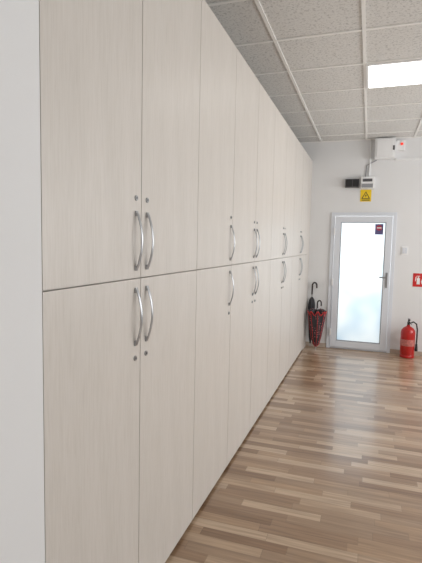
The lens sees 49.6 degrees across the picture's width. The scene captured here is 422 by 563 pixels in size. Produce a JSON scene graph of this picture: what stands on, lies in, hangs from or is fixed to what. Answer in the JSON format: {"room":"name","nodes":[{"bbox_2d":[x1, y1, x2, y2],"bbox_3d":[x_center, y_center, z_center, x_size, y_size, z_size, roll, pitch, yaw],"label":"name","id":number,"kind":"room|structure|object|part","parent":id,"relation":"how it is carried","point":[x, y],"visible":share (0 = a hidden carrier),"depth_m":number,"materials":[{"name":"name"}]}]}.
{"room":"office","nodes":[
{"label":"office","id":0,"kind":"room"},
{"bbox_2d":[0,0,44,562],"bbox_3d":[-1.359,0.019,-0.360,0.644,3.067,3.634,3,5,19],"label":"wall","id":1,"kind":"structure","parent":0,"point":[22,523],"depth_m":1.18,"materials":[{"name":"paint"}]},
{"bbox_2d":[165,345,421,562],"bbox_3d":[1.611,1.473,1.944,4.870,0.100,9.896,3,5,19],"label":"floor","id":2,"kind":"structure","parent":0,"point":[329,470],"depth_m":3.08,"materials":[{"name":"laminate"}]},
{"bbox_2d":[42,270,196,562],"bbox_3d":[-0.502,0.672,1.968,0.524,1.404,1.204,3,5,19],"label":"storage cabinet","id":3,"kind":"object","parent":2,"relation":"on","point":[119,355],"visible":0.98,"depth_m":1.71,"materials":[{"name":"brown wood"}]},
{"bbox_3d":[-0.396,0.696,1.601,0.018,1.380,0.576,3,5,19],"label":"door","id":4,"kind":"part","parent":3,"relation":"part of","materials":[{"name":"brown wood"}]},
{"bbox_2d":[39,0,200,289],"bbox_3d":[-0.474,-0.713,1.850,0.524,1.376,1.204,3,5,19],"label":"storage cabinet","id":5,"kind":"object","parent":3,"relation":"on","point":[120,79],"visible":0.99,"depth_m":1.60,"materials":[{"name":"brown wood"}]},
{"bbox_3d":[-0.367,-0.680,1.483,0.018,1.372,0.576,3,5,19],"label":"door","id":6,"kind":"part","parent":5,"relation":"part of","materials":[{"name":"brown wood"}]},
{"bbox_3d":[-0.275,-0.156,1.753,0.032,0.229,0.016,3,5,19],"label":"handle","id":7,"kind":"part","parent":5,"relation":"part of","materials":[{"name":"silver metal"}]},
{"bbox_3d":[-0.245,-0.162,1.839,0.032,0.229,0.016,3,5,19],"label":"handle","id":8,"kind":"part","parent":5,"relation":"part of","materials":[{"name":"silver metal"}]},
{"bbox_3d":[-0.171,-0.725,2.052,0.018,1.372,0.622,3,5,19],"label":"door","id":9,"kind":"part","parent":5,"relation":"part of","materials":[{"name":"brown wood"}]},
{"bbox_3d":[-0.281,0.138,1.778,0.032,0.229,0.016,3,5,19],"label":"handle","id":10,"kind":"part","parent":3,"relation":"part of","materials":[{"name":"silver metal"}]},
{"bbox_3d":[-0.251,0.132,1.865,0.032,0.229,0.016,3,5,19],"label":"handle","id":11,"kind":"part","parent":3,"relation":"part of","materials":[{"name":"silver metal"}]},
{"bbox_3d":[-0.199,0.651,2.170,0.018,1.380,0.622,3,5,19],"label":"door","id":12,"kind":"part","parent":3,"relation":"part of","materials":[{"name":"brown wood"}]},
{"bbox_2d":[192,265,233,519],"bbox_3d":[-0.200,0.604,2.843,0.524,1.404,0.648,3,5,19],"label":"storage cabinet","id":13,"kind":"object","parent":2,"relation":"on","point":[213,284],"visible":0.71,"depth_m":2.72,"materials":[{"name":"brown wood"}]},
{"bbox_2d":[197,0,236,268],"bbox_3d":[-0.172,-0.781,2.724,0.524,1.376,0.648,3,5,19],"label":"storage cabinet","id":14,"kind":"object","parent":13,"relation":"on","point":[218,53],"visible":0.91,"depth_m":2.60,"materials":[{"name":"brown wood"}]},
{"bbox_3d":[0.141,-0.250,2.956,0.032,0.229,0.016,3,5,19],"label":"handle","id":15,"kind":"part","parent":14,"relation":"part of","materials":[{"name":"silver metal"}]},
{"bbox_3d":[0.135,0.044,2.981,0.032,0.229,0.016,3,5,19],"label":"handle","id":16,"kind":"part","parent":13,"relation":"part of","materials":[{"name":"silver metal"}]},
{"bbox_2d":[227,259,270,464],"bbox_3d":[0.113,0.533,3.750,0.524,1.404,1.273,3,5,19],"label":"storage cabinet","id":17,"kind":"object","parent":2,"relation":"on","point":[249,312],"visible":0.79,"depth_m":3.53,"materials":[{"name":"brown wood"}]},
{"bbox_3d":[0.217,0.557,3.377,0.018,1.380,0.631,3,5,19],"label":"door","id":18,"kind":"part","parent":17,"relation":"part of","materials":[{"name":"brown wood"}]},
{"bbox_2d":[232,49,275,263],"bbox_3d":[0.142,-0.852,3.632,0.524,1.376,1.273,3,5,19],"label":"storage cabinet","id":19,"kind":"object","parent":17,"relation":"on","point":[254,109],"visible":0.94,"depth_m":3.41,"materials":[{"name":"brown wood"}]},
{"bbox_3d":[0.246,-0.819,3.259,0.018,1.372,0.631,3,5,19],"label":"door","id":20,"kind":"part","parent":19,"relation":"part of","materials":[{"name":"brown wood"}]},
{"bbox_3d":[0.347,-0.297,3.555,0.032,0.229,0.016,3,5,19],"label":"handle","id":21,"kind":"part","parent":19,"relation":"part of","materials":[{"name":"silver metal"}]},
{"bbox_3d":[0.377,-0.303,3.641,0.032,0.229,0.016,3,5,19],"label":"handle","id":22,"kind":"part","parent":19,"relation":"part of","materials":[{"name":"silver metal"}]},
{"bbox_3d":[0.453,-0.867,3.860,0.018,1.372,0.636,3,5,19],"label":"door","id":23,"kind":"part","parent":19,"relation":"part of","materials":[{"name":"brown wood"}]},
{"bbox_3d":[0.341,-0.003,3.580,0.032,0.229,0.016,3,5,19],"label":"handle","id":24,"kind":"part","parent":17,"relation":"part of","materials":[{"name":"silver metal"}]},
{"bbox_3d":[0.371,-0.010,3.666,0.032,0.229,0.016,3,5,19],"label":"handle","id":25,"kind":"part","parent":17,"relation":"part of","materials":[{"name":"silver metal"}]},
{"bbox_3d":[0.425,0.510,3.978,0.018,1.380,0.636,3,5,19],"label":"door","id":26,"kind":"part","parent":17,"relation":"part of","materials":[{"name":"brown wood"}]},
{"bbox_2d":[266,256,291,404],"bbox_3d":[0.529,0.438,4.953,0.524,1.404,1.276,3,5,19],"label":"storage cabinet","id":27,"kind":"object","parent":2,"relation":"on","point":[280,268],"visible":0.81,"depth_m":4.76,"materials":[{"name":"brown wood"}]},
{"bbox_3d":[0.633,0.462,4.581,0.018,1.380,0.636,3,5,19],"label":"door","id":28,"kind":"part","parent":27,"relation":"part of","materials":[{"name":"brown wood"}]},
{"bbox_2d":[271,108,296,258],"bbox_3d":[0.557,-0.947,4.835,0.524,1.376,1.276,3,5,19],"label":"storage cabinet","id":29,"kind":"object","parent":27,"relation":"on","point":[285,142],"visible":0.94,"depth_m":4.64,"materials":[{"name":"brown wood"}]},
{"bbox_3d":[0.662,-0.914,4.463,0.018,1.372,0.636,3,5,19],"label":"door","id":30,"kind":"part","parent":29,"relation":"part of","materials":[{"name":"brown wood"}]},
{"bbox_3d":[0.870,-0.961,5.065,0.018,1.372,0.634,3,5,19],"label":"door","id":31,"kind":"part","parent":29,"relation":"part of","materials":[{"name":"brown wood"}]},
{"bbox_3d":[0.841,0.415,5.183,0.018,1.380,0.634,3,5,19],"label":"door","id":32,"kind":"part","parent":27,"relation":"part of","materials":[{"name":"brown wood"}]},
{"bbox_2d":[288,255,305,369],"bbox_3d":[0.944,0.344,6.157,0.524,1.404,1.274,3,5,19],"label":"storage cabinet","id":33,"kind":"object","parent":2,"relation":"on","point":[299,261],"visible":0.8,"depth_m":5.98,"materials":[{"name":"brown wood"}]},
{"bbox_3d":[1.049,0.368,5.785,0.018,1.380,0.634,3,5,19],"label":"door","id":34,"kind":"part","parent":33,"relation":"part of","materials":[{"name":"brown wood"}]},
{"bbox_3d":[1.257,0.321,6.386,0.018,1.380,0.634,3,5,19],"label":"door","id":35,"kind":"part","parent":33,"relation":"part of","materials":[{"name":"brown wood"}]},
{"bbox_2d":[293,139,309,255],"bbox_3d":[0.973,-1.041,6.039,0.524,1.376,1.274,3,5,19],"label":"storage cabinet","id":36,"kind":"object","parent":33,"relation":"on","point":[302,158],"visible":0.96,"depth_m":5.87,"materials":[{"name":"brown wood"}]},
{"bbox_3d":[1.077,-1.008,5.667,0.018,1.372,0.634,3,5,19],"label":"door","id":37,"kind":"part","parent":36,"relation":"part of","materials":[{"name":"brown wood"}]},
{"bbox_3d":[1.285,-1.055,6.268,0.018,1.372,0.634,3,5,19],"label":"door","id":38,"kind":"part","parent":36,"relation":"part of","materials":[{"name":"brown wood"}]},
{"bbox_2d":[302,158,312,349],"bbox_3d":[1.427,-0.390,6.781,0.018,2.781,0.318,3,5,19],"label":"filler panel","id":39,"kind":"object","parent":2,"relation":"on","point":[311,161],"visible":0.77,"depth_m":6.77,"materials":[{"name":"brown wood"}]},
{"bbox_2d":[308,282,317,343],"bbox_3d":[1.530,0.498,6.922,0.122,0.992,0.099,1,5,-4],"label":"umbrella","id":40,"kind":"object","parent":2,"relation":"on","point":[311,304],"visible":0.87,"depth_m":6.88,"materials":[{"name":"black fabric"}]},
{"bbox_3d":[1.558,0.101,6.877,0.090,0.192,0.023,3,5,19],"label":"crook handle","id":41,"kind":"part","parent":40,"relation":"part of","materials":[{"name":"black plastic"}]},
{"bbox_2d":[307,300,326,349],"bbox_3d":[1.554,0.639,6.727,0.270,0.745,0.220,3,5,25],"label":"umbrella","id":42,"kind":"object","parent":2,"relation":"on","point":[316,317],"visible":1,"depth_m":6.67,"materials":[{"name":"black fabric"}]},
{"bbox_2d":[399,318,417,357],"bbox_3d":[2.762,0.791,6.402,0.192,0.547,0.204,-1,5,-21],"label":"fire extinguisher","id":43,"kind":"object","parent":2,"relation":"on","point":[407,339],"visible":1,"depth_m":6.34,"materials":[{"name":"red paint"}]},
{"bbox_2d":[205,0,421,141],"bbox_3d":[1.676,-1.672,1.675,4.870,0.080,9.896,3,5,19],"label":"ceiling","id":44,"kind":"structure","parent":0,"point":[243,22],"depth_m":3.67,"materials":[{"name":"tile"}]},
{"bbox_2d":[207,0,421,141],"bbox_3d":[1.667,-1.626,1.655,4.670,0.008,9.646,3,5,19],"label":"trim","id":45,"kind":"structure","parent":44,"relation":"attached to","point":[364,29],"depth_m":3.84,"materials":[{"name":"white metal"}]},
{"bbox_2d":[366,59,421,88],"bbox_3d":[1.684,-1.821,4.007,0.606,0.018,0.606,3,5,19],"label":"recessed light","id":46,"kind":"object","parent":44,"relation":"in","point":[406,72],"visible":1,"depth_m":4.00,"materials":[{"name":"white plastic"}]},
{"bbox_2d":[301,137,421,351],"bbox_3d":[3.230,-0.464,6.403,4.910,3.067,0.150,3,5,19],"label":"wall","id":47,"kind":"structure","parent":0,"point":[397,184],"depth_m":6.58,"materials":[{"name":"paint"}]},
{"bbox_2d":[345,179,358,187],"bbox_3d":[2.046,-1.423,6.623,0.190,0.120,0.069,3,5,19],"label":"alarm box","id":48,"kind":"object","parent":47,"relation":"attached to","point":[349,183],"visible":1,"depth_m":6.60,"materials":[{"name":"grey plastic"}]},
{"bbox_2d":[300,136,421,142],"bbox_3d":[3.233,-1.979,6.190,4.670,0.012,0.024,3,5,19],"label":"trim","id":49,"kind":"structure","parent":47,"relation":"attached to","point":[416,136],"depth_m":6.58,"materials":[{"name":"white metal"}]},
{"bbox_2d":[326,212,396,352],"bbox_3d":[2.193,0.010,6.705,0.901,2.028,0.145,3,5,19],"label":"door","id":50,"kind":"structure","parent":47,"relation":"in","point":[361,271],"depth_m":6.71,"materials":[{"name":"white glass"}]},
{"bbox_3d":[2.198,0.019,6.722,0.621,1.768,0.001,3,5,19],"label":"glass pane","id":51,"kind":"part","parent":50,"relation":"part of","materials":[{"name":"white glass"}]},
{"bbox_3d":[2.473,-0.018,6.559,0.114,0.220,0.057,3,5,19],"label":"handle","id":52,"kind":"part","parent":50,"relation":"part of","materials":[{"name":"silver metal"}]},
{"bbox_2d":[306,341,421,355],"bbox_3d":[3.418,1.052,6.369,4.149,0.060,0.014,3,5,19],"label":"baseboard","id":53,"kind":"structure","parent":47,"relation":"attached to","point":[395,351],"depth_m":6.63,"materials":[{"name":"beige wood"}]},
{"bbox_2d":[360,190,371,201],"bbox_3d":[2.236,-1.241,6.601,0.150,0.170,0.007,3,5,19],"label":"warning sign","id":54,"kind":"object","parent":47,"relation":"attached to","point":[365,195],"visible":1,"depth_m":6.60,"materials":[{"name":"yellow plastic"}]},
{"bbox_2d":[361,176,373,188],"bbox_3d":[2.241,-1.414,6.543,0.180,0.165,0.088,3,5,19],"label":"meter","id":55,"kind":"object","parent":47,"relation":"attached to","point":[366,182],"visible":1,"depth_m":6.51,"materials":[{"name":"white plastic"}]},
{"bbox_2d":[369,140,371,176],"bbox_3d":[2.278,-1.756,6.540,0.017,0.522,0.017,5,7,41],"label":"cable","id":56,"kind":"object","parent":47,"relation":"attached to","point":[370,140],"visible":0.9,"depth_m":6.53,"materials":[{"name":"white plastic"}]},
{"bbox_2d":[374,137,395,159],"bbox_3d":[2.443,-1.863,6.413,0.270,0.280,0.135,3,5,19],"label":"box","id":57,"kind":"object","parent":47,"relation":"attached to","point":[385,148],"visible":1,"depth_m":6.36,"materials":[{"name":"white plastic"}]},
{"bbox_2d":[395,140,404,150],"bbox_3d":[2.643,-1.896,6.379,0.120,0.140,0.066,3,5,19],"label":"fire alarm","id":58,"kind":"object","parent":47,"relation":"attached to","point":[400,145],"visible":0.95,"depth_m":6.36,"materials":[{"name":"white plastic"}]},
{"bbox_2d":[401,246,407,254],"bbox_3d":[2.748,-0.437,6.483,0.090,0.120,0.016,3,5,19],"label":"light switch","id":59,"kind":"object","parent":47,"relation":"attached to","point":[404,249],"visible":1,"depth_m":6.48,"materials":[{"name":"white plastic"}]},
{"bbox_2d":[396,157,421,160],"bbox_3d":[3.686,-1.662,6.061,2.300,0.030,0.025,3,5,19],"label":"cable trunking","id":60,"kind":"object","parent":47,"relation":"attached to","point":[420,158],"visible":1,"depth_m":6.37,"materials":[{"name":"white plastic"}]},
{"bbox_2d":[413,273,421,286],"bbox_3d":[2.954,-0.019,6.450,0.190,0.190,0.005,3,5,19],"label":"fire extinguisher sign","id":61,"kind":"object","parent":47,"relation":"attached to","point":[417,277],"visible":1,"depth_m":6.46,"materials":[{"name":"red plastic"}]}
]}

